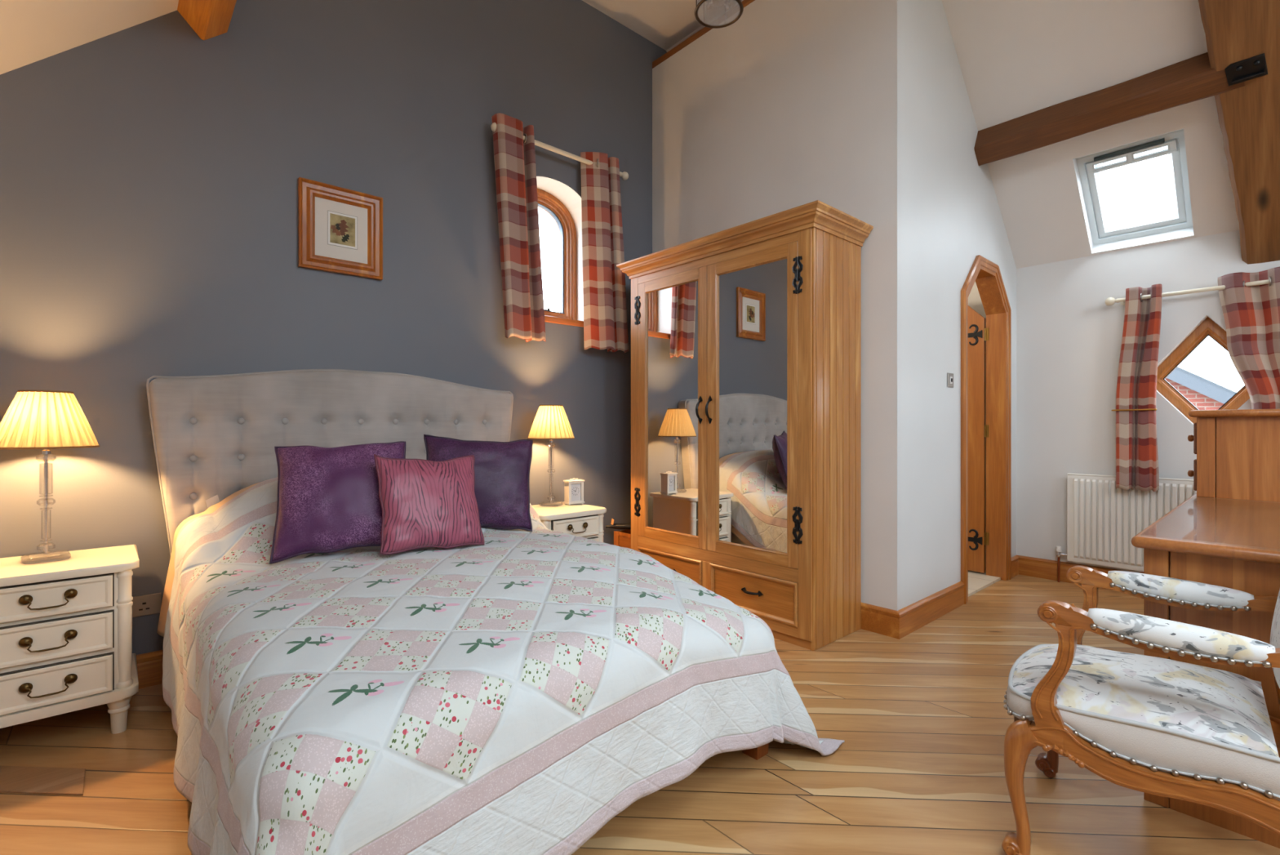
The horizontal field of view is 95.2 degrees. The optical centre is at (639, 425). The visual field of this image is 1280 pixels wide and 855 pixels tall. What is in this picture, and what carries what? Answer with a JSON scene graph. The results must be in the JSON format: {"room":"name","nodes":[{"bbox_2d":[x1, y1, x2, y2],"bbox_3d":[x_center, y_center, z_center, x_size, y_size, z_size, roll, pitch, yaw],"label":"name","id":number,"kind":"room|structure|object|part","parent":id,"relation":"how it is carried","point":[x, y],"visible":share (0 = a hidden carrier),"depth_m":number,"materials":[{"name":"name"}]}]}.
{"room":"bedroom","nodes":[
{"label":"bedroom","id":0,"kind":"room"},
{"bbox_2d":[0,0,178,75],"bbox_3d":[0.207,-2.025,0.410,1.867,1.751,6.135,0,0,-42],"label":"ceiling","id":1,"kind":"structure","parent":0,"point":[32,31],"depth_m":2.18,"materials":[{"name":"paint"}]},
{"bbox_2d":[177,0,236,40],"bbox_3d":[0.082,-1.823,0.331,0.189,0.223,6.084,0,0,-42],"label":"purlin","id":2,"kind":"structure","parent":1,"relation":"attached to","point":[209,19],"depth_m":2.49,"materials":[{"name":"brown wood"}]},
{"bbox_2d":[0,0,666,654],"bbox_3d":[-0.470,-0.900,3.921,5.440,4.000,0.001,0,0,-42],"label":"wall","id":3,"kind":"structure","parent":0,"point":[150,171],"depth_m":2.79,"materials":[{"name":"grey paint"}]},
{"bbox_2d":[131,592,160,617],"bbox_3d":[-2.104,0.758,2.450,0.148,0.086,0.010,0,0,-42],"label":"wall socket","id":4,"kind":"object","parent":3,"relation":"attached to","point":[146,604],"visible":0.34,"depth_m":2.47,"materials":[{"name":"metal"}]},
{"bbox_2d":[136,649,163,688],"bbox_3d":[-1.195,1.031,3.258,3.475,0.138,0.021,0,0,-42],"label":"baseboard","id":5,"kind":"structure","parent":3,"relation":"attached to","point":[149,664],"depth_m":2.47,"materials":[{"name":"brown wood"}]},
{"bbox_2d":[297,177,382,279],"bbox_3d":[-1.513,-0.988,2.969,0.391,0.432,0.026,0,0,-42],"label":"picture","id":6,"kind":"object","parent":3,"relation":"attached to","point":[340,229],"visible":1,"depth_m":2.96,"materials":[{"name":"brown wood"}]},
{"bbox_2d":[329,213,355,247],"bbox_3d":[-1.513,-0.993,2.974,0.118,0.146,0.001,0,0,-42],"label":"print","id":7,"kind":"object","parent":6,"relation":"attached to","point":[342,225],"depth_m":2.97,"materials":[{"name":"beige paper"}]},
{"bbox_2d":[490,122,628,180],"bbox_3d":[-0.502,-1.757,3.808,1.055,0.056,0.124,0,0,-42],"label":"pole","id":8,"kind":"object","parent":3,"relation":"attached to","point":[624,175],"visible":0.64,"depth_m":3.76,"materials":[{"name":"beige paint"}]},
{"bbox_2d":[491,113,546,342],"bbox_3d":[-0.740,-1.172,3.546,0.327,1.306,0.124,0,0,-42],"label":"curtain","id":9,"kind":"object","parent":8,"relation":"hanging from","point":[515,168],"visible":1,"depth_m":3.49,"materials":[{"name":"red fabric"}]},
{"bbox_3d":[-0.480,-1.757,3.782,0.900,0.029,0.029,0,0,-42],"label":"rod","id":10,"kind":"part","parent":8,"relation":"part of","materials":[{"name":"beige paint"}]},
{"bbox_2d":[580,151,628,352],"bbox_3d":[-0.236,-1.169,3.995,0.356,1.321,0.120,0,0,-42],"label":"curtain","id":11,"kind":"object","parent":8,"relation":"hanging from","point":[604,287],"visible":0.98,"depth_m":3.93,"materials":[{"name":"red fabric"}]},
{"bbox_2d":[536,176,583,327],"bbox_3d":[-0.663,-1.143,3.942,0.650,0.943,0.312,0,0,-42],"label":"window","id":12,"kind":"structure","parent":3,"relation":"in","point":[560,201],"depth_m":4.16,"materials":[{"name":"brown wood"}]},
{"bbox_3d":[-0.629,-0.692,3.904,0.650,0.040,0.212,0,0,-42],"label":"sill","id":13,"kind":"part","parent":12,"relation":"part of","materials":[{"name":"brown wood"}]},
{"bbox_2d":[0,569,1279,854],"bbox_3d":[1.574,1.152,1.600,5.590,0.136,6.285,0,0,-42],"label":"floor","id":14,"kind":"structure","parent":0,"point":[922,719],"depth_m":1.80,"materials":[{"name":"brown wood"}]},
{"bbox_2d":[0,764,85,795],"bbox_3d":[-1.879,1.097,1.810,0.454,0.006,0.123,0,0,3],"label":"wooden floorboards","id":15,"kind":"object","parent":14,"relation":"on","point":[13,779],"visible":1,"depth_m":1.80,"materials":[{"name":"brown wood"}]},
{"bbox_2d":[0,544,139,733],"bbox_3d":[-2.109,0.795,2.101,0.460,0.610,0.446,0,0,-42],"label":"nightstand","id":16,"kind":"object","parent":14,"relation":"on","point":[66,616],"visible":1,"depth_m":1.99,"materials":[{"name":"beige paint"}]},
{"bbox_3d":[-1.969,0.869,1.945,0.138,0.054,0.027,0,0,-42],"label":"handle","id":17,"kind":"part","parent":16,"relation":"part of","materials":[{"name":"gold metal"}]},
{"bbox_3d":[-1.969,0.719,1.945,0.138,0.054,0.027,0,0,-42],"label":"handle","id":18,"kind":"part","parent":16,"relation":"part of","materials":[{"name":"gold metal"}]},
{"bbox_3d":[-1.969,0.580,1.945,0.138,0.054,0.027,0,0,-42],"label":"handle","id":19,"kind":"part","parent":16,"relation":"part of","materials":[{"name":"gold metal"}]},
{"bbox_2d":[0,389,99,554],"bbox_3d":[-2.165,0.182,2.129,0.288,0.615,0.288,0,0,-42],"label":"table lamp","id":20,"kind":"object","parent":16,"relation":"on","point":[46,420],"visible":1,"depth_m":2.06,"materials":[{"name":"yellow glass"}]},
{"bbox_3d":[-2.165,0.264,2.129,0.024,0.408,0.023,0,0,-42],"label":"stem","id":21,"kind":"part","parent":20,"relation":"part of","materials":[{"name":"clear glass"}]},
{"bbox_3d":[-2.165,-0.022,2.129,0.284,0.200,0.284,0,0,-42],"label":"lamp shade","id":22,"kind":"part","parent":20,"relation":"part of","materials":[{"name":"beige fabric"}]},
{"bbox_3d":[-1.985,0.871,1.963,0.316,0.127,0.018,0,0,-42],"label":"drawer","id":23,"kind":"part","parent":16,"relation":"part of","materials":[{"name":"beige paint"}]},
{"bbox_3d":[-1.980,0.871,1.957,0.316,0.127,0.016,0,0,-42],"label":"drawer moulding","id":24,"kind":"part","parent":16,"relation":"part of","materials":[{"name":"beige paint"}]},
{"bbox_3d":[-1.985,0.721,1.963,0.316,0.127,0.018,0,0,-42],"label":"drawer","id":25,"kind":"part","parent":16,"relation":"part of","materials":[{"name":"beige paint"}]},
{"bbox_3d":[-1.980,0.721,1.957,0.316,0.127,0.016,0,0,-42],"label":"drawer moulding","id":26,"kind":"part","parent":16,"relation":"part of","materials":[{"name":"beige paint"}]},
{"bbox_3d":[-1.985,0.582,1.963,0.316,0.110,0.018,0,0,-42],"label":"drawer","id":27,"kind":"part","parent":16,"relation":"part of","materials":[{"name":"beige paint"}]},
{"bbox_3d":[-1.980,0.582,1.957,0.316,0.110,0.016,0,0,-42],"label":"drawer moulding","id":28,"kind":"part","parent":16,"relation":"part of","materials":[{"name":"beige paint"}]},
{"bbox_2d":[146,368,768,759],"bbox_3d":[-0.767,0.411,2.264,1.698,1.378,2.067,0,0,-42],"label":"bed","id":29,"kind":"object","parent":14,"relation":"on","point":[215,437],"visible":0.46,"depth_m":2.69,"materials":[{"name":"grey fabric"}]},
{"bbox_2d":[157,482,258,636],"bbox_3d":[-1.206,0.599,2.712,1.577,0.758,0.550,0,0,-42],"label":"blanket","id":30,"kind":"object","parent":29,"relation":"on","point":[171,573],"visible":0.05,"depth_m":2.38,"materials":[{"name":"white fabric"}]},
{"bbox_3d":[-1.419,0.354,2.991,1.685,1.252,0.114,0,0,-42],"label":"headboard","id":31,"kind":"part","parent":29,"relation":"part of","materials":[{"name":"grey fabric"}]},
{"bbox_2d":[162,476,844,854],"bbox_3d":[-0.610,0.644,2.107,1.825,0.902,2.113,0,0,-42],"label":"quilt","id":32,"kind":"object","parent":29,"relation":"on","point":[516,692],"visible":0.85,"depth_m":1.43,"materials":[{"name":"white fabric"}]},
{"bbox_2d":[269,440,405,563],"bbox_3d":[-1.146,0.278,2.255,0.479,0.426,0.245,0,0,-24],"label":"cushion","id":33,"kind":"object","parent":32,"relation":"on","point":[328,500],"visible":0.77,"depth_m":2.18,"materials":[{"name":"purple fabric"}]},
{"bbox_2d":[373,453,484,554],"bbox_3d":[-0.818,0.294,2.285,0.418,0.371,0.190,0,0,-42],"label":"cushion","id":34,"kind":"object","parent":32,"relation":"on","point":[424,503],"visible":1,"depth_m":2.23,"materials":[{"name":"pink fabric"}]},
{"bbox_2d":[423,434,533,531],"bbox_3d":[-0.763,0.272,2.756,0.514,0.460,0.199,0,0,-13],"label":"cushion","id":35,"kind":"object","parent":32,"relation":"on","point":[501,468],"visible":0.67,"depth_m":2.73,"materials":[{"name":"purple fabric"}]},
{"bbox_3d":[0.387,1.037,1.964,0.080,0.126,0.080,0,0,-42],"label":"leg","id":36,"kind":"part","parent":29,"relation":"part of","materials":[{"name":"brown wood"}]},
{"bbox_2d":[531,502,606,542],"bbox_3d":[-0.489,0.795,3.463,0.460,0.610,0.446,0,0,-42],"label":"nightstand","id":37,"kind":"object","parent":14,"relation":"on","point":[583,520],"visible":0.2,"depth_m":3.36,"materials":[{"name":"beige paint"}]},
{"bbox_2d":[527,404,574,501],"bbox_3d":[-0.545,0.182,3.585,0.288,0.615,0.288,0,0,-42],"label":"table lamp","id":38,"kind":"object","parent":37,"relation":"on","point":[550,422],"visible":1,"depth_m":3.50,"materials":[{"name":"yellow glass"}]},
{"bbox_3d":[-0.545,-0.022,3.585,0.284,0.200,0.284,0,0,-42],"label":"lamp shade","id":39,"kind":"part","parent":38,"relation":"part of","materials":[{"name":"beige fabric"}]},
{"bbox_3d":[-0.545,0.264,3.585,0.024,0.408,0.023,0,0,-42],"label":"stem","id":40,"kind":"part","parent":38,"relation":"part of","materials":[{"name":"clear glass"}]},
{"bbox_2d":[563,477,584,505],"bbox_3d":[-0.411,0.408,3.638,0.114,0.163,0.072,0,0,-36],"label":"clock","id":41,"kind":"object","parent":37,"relation":"on","point":[573,488],"visible":1,"depth_m":3.62,"materials":[{"name":"beige ceramic"}]},
{"bbox_3d":[-0.365,0.582,3.325,0.316,0.110,0.018,0,0,-42],"label":"drawer","id":42,"kind":"part","parent":37,"relation":"part of","materials":[{"name":"beige paint"}]},
{"bbox_3d":[-0.361,0.582,3.319,0.316,0.110,0.016,0,0,-42],"label":"drawer moulding","id":43,"kind":"part","parent":37,"relation":"part of","materials":[{"name":"beige paint"}]},
{"bbox_3d":[-0.350,0.580,3.307,0.138,0.054,0.027,0,0,-42],"label":"handle","id":44,"kind":"part","parent":37,"relation":"part of","materials":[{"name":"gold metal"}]},
{"bbox_3d":[-0.361,0.721,3.319,0.316,0.127,0.016,0,0,-42],"label":"drawer moulding","id":45,"kind":"part","parent":37,"relation":"part of","materials":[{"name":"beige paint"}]},
{"bbox_2d":[613,528,631,548],"bbox_3d":[0.021,0.913,4.079,0.369,0.374,0.191,0,0,-42],"label":"wooden box","id":46,"kind":"object","parent":14,"relation":"on","point":[622,538],"visible":0.22,"depth_m":3.97,"materials":[{"name":"brown wood"}]},
{"bbox_2d":[605,518,631,529],"bbox_3d":[-0.055,0.682,4.039,0.363,0.084,0.058,0,0,-2],"label":"umbrella","id":47,"kind":"object","parent":46,"relation":"on","point":[615,526],"visible":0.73,"depth_m":4.03,"materials":[{"name":"black plastic"}]},
{"bbox_2d":[616,200,873,650],"bbox_3d":[0.543,0.020,3.484,0.544,2.160,1.489,0,0,-42],"label":"wardrobe","id":48,"kind":"object","parent":14,"relation":"on","point":[746,338],"visible":0.92,"depth_m":3.12,"materials":[{"name":"brown wood"}]},
{"bbox_3d":[0.182,0.894,3.601,0.017,0.220,0.557,0,0,-42],"label":"drawer","id":49,"kind":"part","parent":48,"relation":"part of","materials":[{"name":"brown wood"}]},
{"bbox_3d":[0.171,0.894,3.591,0.015,0.220,0.557,0,0,-42],"label":"drawer moulding","id":50,"kind":"part","parent":48,"relation":"part of","materials":[{"name":"brown wood"}]},
{"bbox_3d":[0.195,-0.888,3.583,0.023,0.060,0.468,0,0,-42],"label":"door rail","id":51,"kind":"part","parent":48,"relation":"part of","materials":[{"name":"brown wood"}]},
{"bbox_3d":[0.195,0.686,3.583,0.023,0.057,0.468,0,0,-42],"label":"door rail","id":52,"kind":"part","parent":48,"relation":"part of","materials":[{"name":"brown wood"}]},
{"bbox_3d":[0.193,-0.102,3.585,0.023,1.633,0.595,0,0,-42],"label":"door","id":53,"kind":"part","parent":48,"relation":"part of","materials":[{"name":"brown wood"}]},
{"bbox_2d":[647,280,697,535],"bbox_3d":[0.196,-0.100,3.585,0.004,1.508,0.460,0,0,-42],"label":"mirror","id":54,"kind":"object","parent":48,"relation":"on","point":[673,306],"depth_m":3.57,"materials":[{"name":"silver metal"}]},
{"bbox_3d":[0.337,-0.090,3.376,0.041,0.163,0.032,0,0,-42],"label":"handle","id":55,"kind":"part","parent":48,"relation":"part of","materials":[{"name":"black metal"}]},
{"bbox_3d":[0.386,-0.090,3.321,0.041,0.163,0.032,0,0,-42],"label":"handle","id":56,"kind":"part","parent":48,"relation":"part of","materials":[{"name":"black metal"}]},
{"bbox_3d":[0.395,-0.947,3.362,0.024,0.056,1.200,0,0,-42],"label":"rail","id":57,"kind":"part","parent":48,"relation":"part of","materials":[{"name":"brown wood"}]},
{"bbox_3d":[0.395,0.749,3.362,0.024,0.066,1.200,0,0,-42],"label":"rail","id":58,"kind":"part","parent":48,"relation":"part of","materials":[{"name":"brown wood"}]},
{"bbox_3d":[0.543,-1.013,3.484,0.544,0.094,1.489,0,0,-42],"label":"cornice","id":59,"kind":"part","parent":48,"relation":"part of","materials":[{"name":"brown wood"}]},
{"bbox_3d":[0.585,0.888,3.109,0.038,0.032,0.148,0,0,-42],"label":"handle","id":60,"kind":"part","parent":48,"relation":"part of","materials":[{"name":"black metal"}]},
{"bbox_3d":[0.597,-0.888,3.134,0.023,0.060,0.478,0,0,-42],"label":"door rail","id":61,"kind":"part","parent":48,"relation":"part of","materials":[{"name":"brown wood"}]},
{"bbox_3d":[0.597,0.686,3.134,0.023,0.057,0.478,0,0,-42],"label":"door rail","id":62,"kind":"part","parent":48,"relation":"part of","materials":[{"name":"brown wood"}]},
{"bbox_3d":[0.593,-0.102,3.138,0.023,1.633,0.599,0,0,-42],"label":"door","id":63,"kind":"part","parent":48,"relation":"part of","materials":[{"name":"brown wood"}]},
{"bbox_2d":[718,258,786,552],"bbox_3d":[0.599,-0.100,3.135,0.004,1.508,0.470,0,0,-42],"label":"mirror","id":64,"kind":"object","parent":48,"relation":"on","point":[753,295],"depth_m":3.13,"materials":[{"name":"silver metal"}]},
{"bbox_3d":[0.603,0.894,3.131,0.017,0.220,0.573,0,0,-42],"label":"drawer","id":65,"kind":"part","parent":48,"relation":"part of","materials":[{"name":"brown wood"}]},
{"bbox_3d":[0.592,0.894,3.121,0.015,0.220,0.573,0,0,-42],"label":"drawer moulding","id":66,"kind":"part","parent":48,"relation":"part of","materials":[{"name":"brown wood"}]},
{"bbox_3d":[0.395,1.031,3.362,0.024,0.050,1.200,0,0,-42],"label":"rail","id":67,"kind":"part","parent":48,"relation":"part of","materials":[{"name":"brown wood"}]},
{"bbox_3d":[1.016,0.062,3.010,0.469,2.075,0.020,0,0,-42],"label":"panel","id":68,"kind":"part","parent":48,"relation":"part of","materials":[{"name":"brown wood"}]},
{"bbox_2d":[1001,565,1279,854],"bbox_3d":[1.320,0.611,1.468,0.671,0.991,0.558,0,0,44],"label":"armchair","id":69,"kind":"object","parent":14,"relation":"on","point":[1153,725],"visible":1,"depth_m":1.36,"materials":[{"name":"white fabric"}]},
{"bbox_3d":[0.966,0.917,1.473,0.064,0.362,0.086,0,0,-42],"label":"leg","id":70,"kind":"part","parent":69,"relation":"part of","materials":[{"name":"brown wood"}]},
{"bbox_3d":[1.294,0.917,1.834,0.060,0.362,0.086,0,0,-42],"label":"leg","id":71,"kind":"part","parent":69,"relation":"part of","materials":[{"name":"brown wood"}]},
{"bbox_3d":[1.268,0.722,1.521,0.505,0.097,0.496,0,0,44],"label":"seat","id":72,"kind":"part","parent":69,"relation":"part of","materials":[{"name":"fabric"}]},
{"bbox_3d":[1.271,0.654,1.518,0.497,0.066,0.480,0,0,44],"label":"seat","id":73,"kind":"part","parent":69,"relation":"part of","materials":[{"name":"fabric"}]},
{"bbox_3d":[1.142,0.776,1.298,0.491,0.108,0.046,0,0,44],"label":"rail","id":74,"kind":"part","parent":69,"relation":"part of","materials":[{"name":"brown wood"}]},
{"bbox_3d":[1.146,0.608,1.297,0.467,0.357,0.047,0,0,44],"label":"arm","id":75,"kind":"part","parent":69,"relation":"part of","materials":[{"name":"brown wood"}]},
{"bbox_3d":[1.477,0.608,1.653,0.467,0.357,0.047,0,0,44],"label":"arm","id":76,"kind":"part","parent":69,"relation":"part of","materials":[{"name":"white fabric"}]},
{"bbox_3d":[1.486,0.776,1.658,0.491,0.108,0.046,0,0,44],"label":"rail","id":77,"kind":"part","parent":69,"relation":"part of","materials":[{"name":"brown wood"}]},
{"bbox_3d":[1.502,0.385,1.300,0.383,0.450,0.139,0,0,-42],"label":"backrest","id":78,"kind":"part","parent":69,"relation":"part of","materials":[{"name":"fabric"}]},
{"bbox_3d":[1.665,0.872,1.443,0.049,0.470,0.135,0,0,-42],"label":"leg","id":79,"kind":"part","parent":69,"relation":"part of","materials":[{"name":"brown wood"}]},
{"bbox_2d":[1131,408,1279,848],"bbox_3d":[2.366,0.515,2.181,2.005,1.170,0.574,0,0,-42],"label":"table","id":80,"kind":"object","parent":14,"relation":"on","point":[1227,533],"visible":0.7,"depth_m":1.71,"materials":[{"name":"brown wood"}]},
{"bbox_3d":[2.623,0.060,2.775,0.034,0.034,0.030,0,0,-42],"label":"knob","id":81,"kind":"part","parent":80,"relation":"part of","materials":[{"name":"brown wood"}]},
{"bbox_3d":[2.623,0.228,2.775,0.034,0.034,0.030,0,0,-42],"label":"knob","id":82,"kind":"part","parent":80,"relation":"part of","materials":[{"name":"brown wood"}]},
{"bbox_3d":[2.732,0.060,2.840,0.480,0.144,0.019,0,0,-42],"label":"drawer","id":83,"kind":"part","parent":80,"relation":"part of","materials":[{"name":"brown wood"}]},
{"bbox_3d":[2.732,0.228,2.840,0.480,0.145,0.019,0,0,-42],"label":"drawer","id":84,"kind":"part","parent":80,"relation":"part of","materials":[{"name":"brown wood"}]},
{"bbox_3d":[1.662,0.729,1.536,0.018,0.742,0.395,0,0,-42],"label":"panel","id":85,"kind":"part","parent":80,"relation":"part of","materials":[{"name":"brown wood"}]},
{"bbox_3d":[2.735,0.143,2.459,0.018,0.362,0.438,0,0,-42],"label":"panel","id":86,"kind":"part","parent":80,"relation":"part of","materials":[{"name":"brown wood"}]},
{"bbox_2d":[582,0,737,50],"bbox_3d":[1.575,-2.925,1.634,1.803,0.050,6.135,0,0,-42],"label":"ceiling","id":87,"kind":"structure","parent":0,"point":[664,24],"depth_m":4.13,"materials":[{"name":"paint"}]},
{"bbox_2d":[694,0,743,28],"bbox_3d":[0.363,-2.399,2.691,0.224,0.998,0.224,0,0,-42],"label":"pendant light","id":88,"kind":"object","parent":87,"relation":"hanging from","point":[716,2],"visible":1,"depth_m":2.71,"materials":[{"name":"brown metal"}]},
{"bbox_2d":[706,0,730,9],"bbox_3d":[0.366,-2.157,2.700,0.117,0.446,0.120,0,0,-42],"label":"bulb","id":89,"kind":"object","parent":88,"relation":"on","point":[716,2],"depth_m":2.71,"materials":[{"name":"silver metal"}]},
{"bbox_2d":[652,0,897,610],"bbox_3d":[0.755,-0.800,3.767,0.110,3.800,1.864,0,0,-42],"label":"wall partition","id":90,"kind":"structure","parent":0,"point":[788,104],"depth_m":3.43,"materials":[{"name":"white paint"}]},
{"bbox_2d":[652,0,755,68],"bbox_3d":[0.857,-2.778,3.722,0.206,0.160,2.064,0,0,-42],"label":"roof beam","id":91,"kind":"structure","parent":90,"relation":"attached to","point":[735,9],"depth_m":4.07,"materials":[{"name":"brown wood"}]},
{"bbox_2d":[861,581,964,639],"bbox_3d":[1.037,1.031,4.004,0.889,0.138,1.886,0,0,-42],"label":"baseboard","id":92,"kind":"structure","parent":90,"relation":"attached to","point":[899,624],"depth_m":3.14,"materials":[{"name":"brown wood"}]},
{"bbox_2d":[666,0,1239,268],"bbox_3d":[2.936,-2.018,2.852,1.851,1.764,6.135,0,0,-42],"label":"ceiling","id":93,"kind":"structure","parent":0,"point":[1016,58],"depth_m":3.41,"materials":[{"name":"paint"}]},
{"bbox_2d":[973,52,1244,165],"bbox_3d":[2.618,-1.808,3.369,0.170,0.226,1.209,0,0,-42],"label":"purlin","id":94,"kind":"structure","parent":93,"relation":"attached to","point":[1192,79],"depth_m":3.29,"materials":[{"name":"brown wood"}]},
{"bbox_2d":[1072,128,1193,253],"bbox_3d":[3.118,-1.471,3.680,0.640,0.588,0.570,0,0,-42],"label":"window","id":95,"kind":"structure","parent":93,"relation":"attached to","point":[1103,236],"depth_m":3.72,"materials":[{"name":"white paint"}]},
{"bbox_2d":[1093,137,1164,161],"bbox_3d":[2.958,-1.668,3.540,0.030,0.030,0.330,0,0,-42],"label":"vent grille","id":96,"kind":"object","parent":95,"relation":"attached to","point":[1128,150],"depth_m":3.54,"materials":[{"name":"grey metal"}]},
{"bbox_3d":[3.152,-1.502,3.711,0.458,0.441,0.436,0,0,-42],"label":"sash","id":97,"kind":"part","parent":95,"relation":"part of","materials":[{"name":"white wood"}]},
{"bbox_2d":[1198,0,1279,264],"bbox_3d":[2.406,-2.696,2.275,3.420,3.560,0.547,0,0,-42],"label":"rafter","id":98,"kind":"object","parent":93,"relation":"attached to","point":[1235,31],"visible":0.98,"depth_m":2.99,"materials":[{"name":"brown wood"}]},
{"bbox_2d":[1225,53,1267,86],"bbox_3d":[2.985,-1.747,2.877,0.087,0.093,0.145,0,0,-42],"label":"iron bracket","id":99,"kind":"object","parent":98,"relation":"attached to","point":[1254,67],"visible":1,"depth_m":2.87,"materials":[{"name":"black metal"}]},
{"bbox_2d":[897,0,1016,610],"bbox_3d":[2.032,-0.917,3.731,1.965,4.033,0.110,0,0,-42],"label":"wall","id":100,"kind":"structure","parent":0,"point":[948,212],"depth_m":3.35,"materials":[{"name":"white paint"}]},
{"bbox_2d":[946,373,953,387],"bbox_3d":[1.861,-0.271,3.494,0.086,0.084,0.014,0,0,-42],"label":"light switch","id":101,"kind":"object","parent":100,"relation":"attached to","point":[949,375],"visible":1,"depth_m":3.48,"materials":[{"name":"metal"}]},
{"bbox_2d":[960,254,1011,604],"bbox_3d":[2.042,-0.002,4.215,0.891,2.203,0.872,0,0,-42],"label":"door","id":102,"kind":"structure","parent":100,"relation":"in","point":[985,343],"depth_m":4.19,"materials":[{"name":"brown wood"}]},
{"bbox_2d":[968,230,1279,572],"bbox_3d":[3.603,-0.032,3.449,0.001,2.265,6.135,0,0,-42],"label":"wall","id":103,"kind":"structure","parent":0,"point":[1068,340],"depth_m":4.05,"materials":[{"name":"white paint"}]},
{"bbox_2d":[1011,555,1135,589],"bbox_3d":[4.152,1.031,2.689,0.195,0.138,4.270,0,0,-42],"label":"baseboard","id":104,"kind":"structure","parent":103,"relation":"attached to","point":[1044,568],"depth_m":4.21,"materials":[{"name":"brown wood"}]},
{"bbox_2d":[1055,472,1196,582],"bbox_3d":[3.355,0.716,3.669,0.072,0.769,1.235,0,0,-42],"label":"radiator","id":105,"kind":"object","parent":103,"relation":"attached to","point":[1103,519],"visible":0.49,"depth_m":3.88,"materials":[{"name":"white metal"}]},
{"bbox_2d":[1111,408,1156,411],"bbox_3d":[3.207,-0.100,3.783,0.143,0.014,0.228,0,0,-42],"label":"bar","id":106,"kind":"object","parent":103,"relation":"attached to","point":[1154,409],"visible":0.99,"depth_m":3.74,"materials":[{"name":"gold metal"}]},
{"bbox_2d":[1105,279,1269,306],"bbox_3d":[3.603,-0.820,3.362,0.115,0.056,1.460,0,0,-42],"label":"pole","id":107,"kind":"object","parent":103,"relation":"attached to","point":[1110,300],"visible":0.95,"depth_m":3.58,"materials":[{"name":"beige paint"}]},
{"bbox_2d":[1115,284,1162,491],"bbox_3d":[3.203,-0.234,3.754,0.103,1.301,0.227,0,0,-42],"label":"curtain","id":108,"kind":"object","parent":107,"relation":"hanging from","point":[1136,438],"visible":0.98,"depth_m":3.75,"materials":[{"name":"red fabric"}]},
{"bbox_2d":[1217,266,1279,408],"bbox_3d":[3.628,-0.292,3.288,0.089,1.196,0.543,0,0,-42],"label":"curtain","id":109,"kind":"object","parent":107,"relation":"hanging from","point":[1251,314],"visible":0.77,"depth_m":3.37,"materials":[{"name":"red fabric"}]},
{"bbox_2d":[1156,315,1249,424],"bbox_3d":[3.554,-0.304,3.654,0.200,0.748,0.594,0,0,-42],"label":"window","id":110,"kind":"structure","parent":103,"relation":"in","point":[1206,326],"depth_m":3.70,"materials":[{"name":"brown wood"}]},
{"label":"outside","id":111,"kind":"structure","parent":0,"visible":0},
{"bbox_2d":[1164,366,1236,409],"bbox_3d":[9.984,1.048,12.694,4.390,6.103,9.800,0,0,-42],"label":"barn","id":112,"kind":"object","parent":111,"point":[1203,393],"visible":0.02,"depth_m":10.03,"materials":[{"name":"brick"}]}
]}

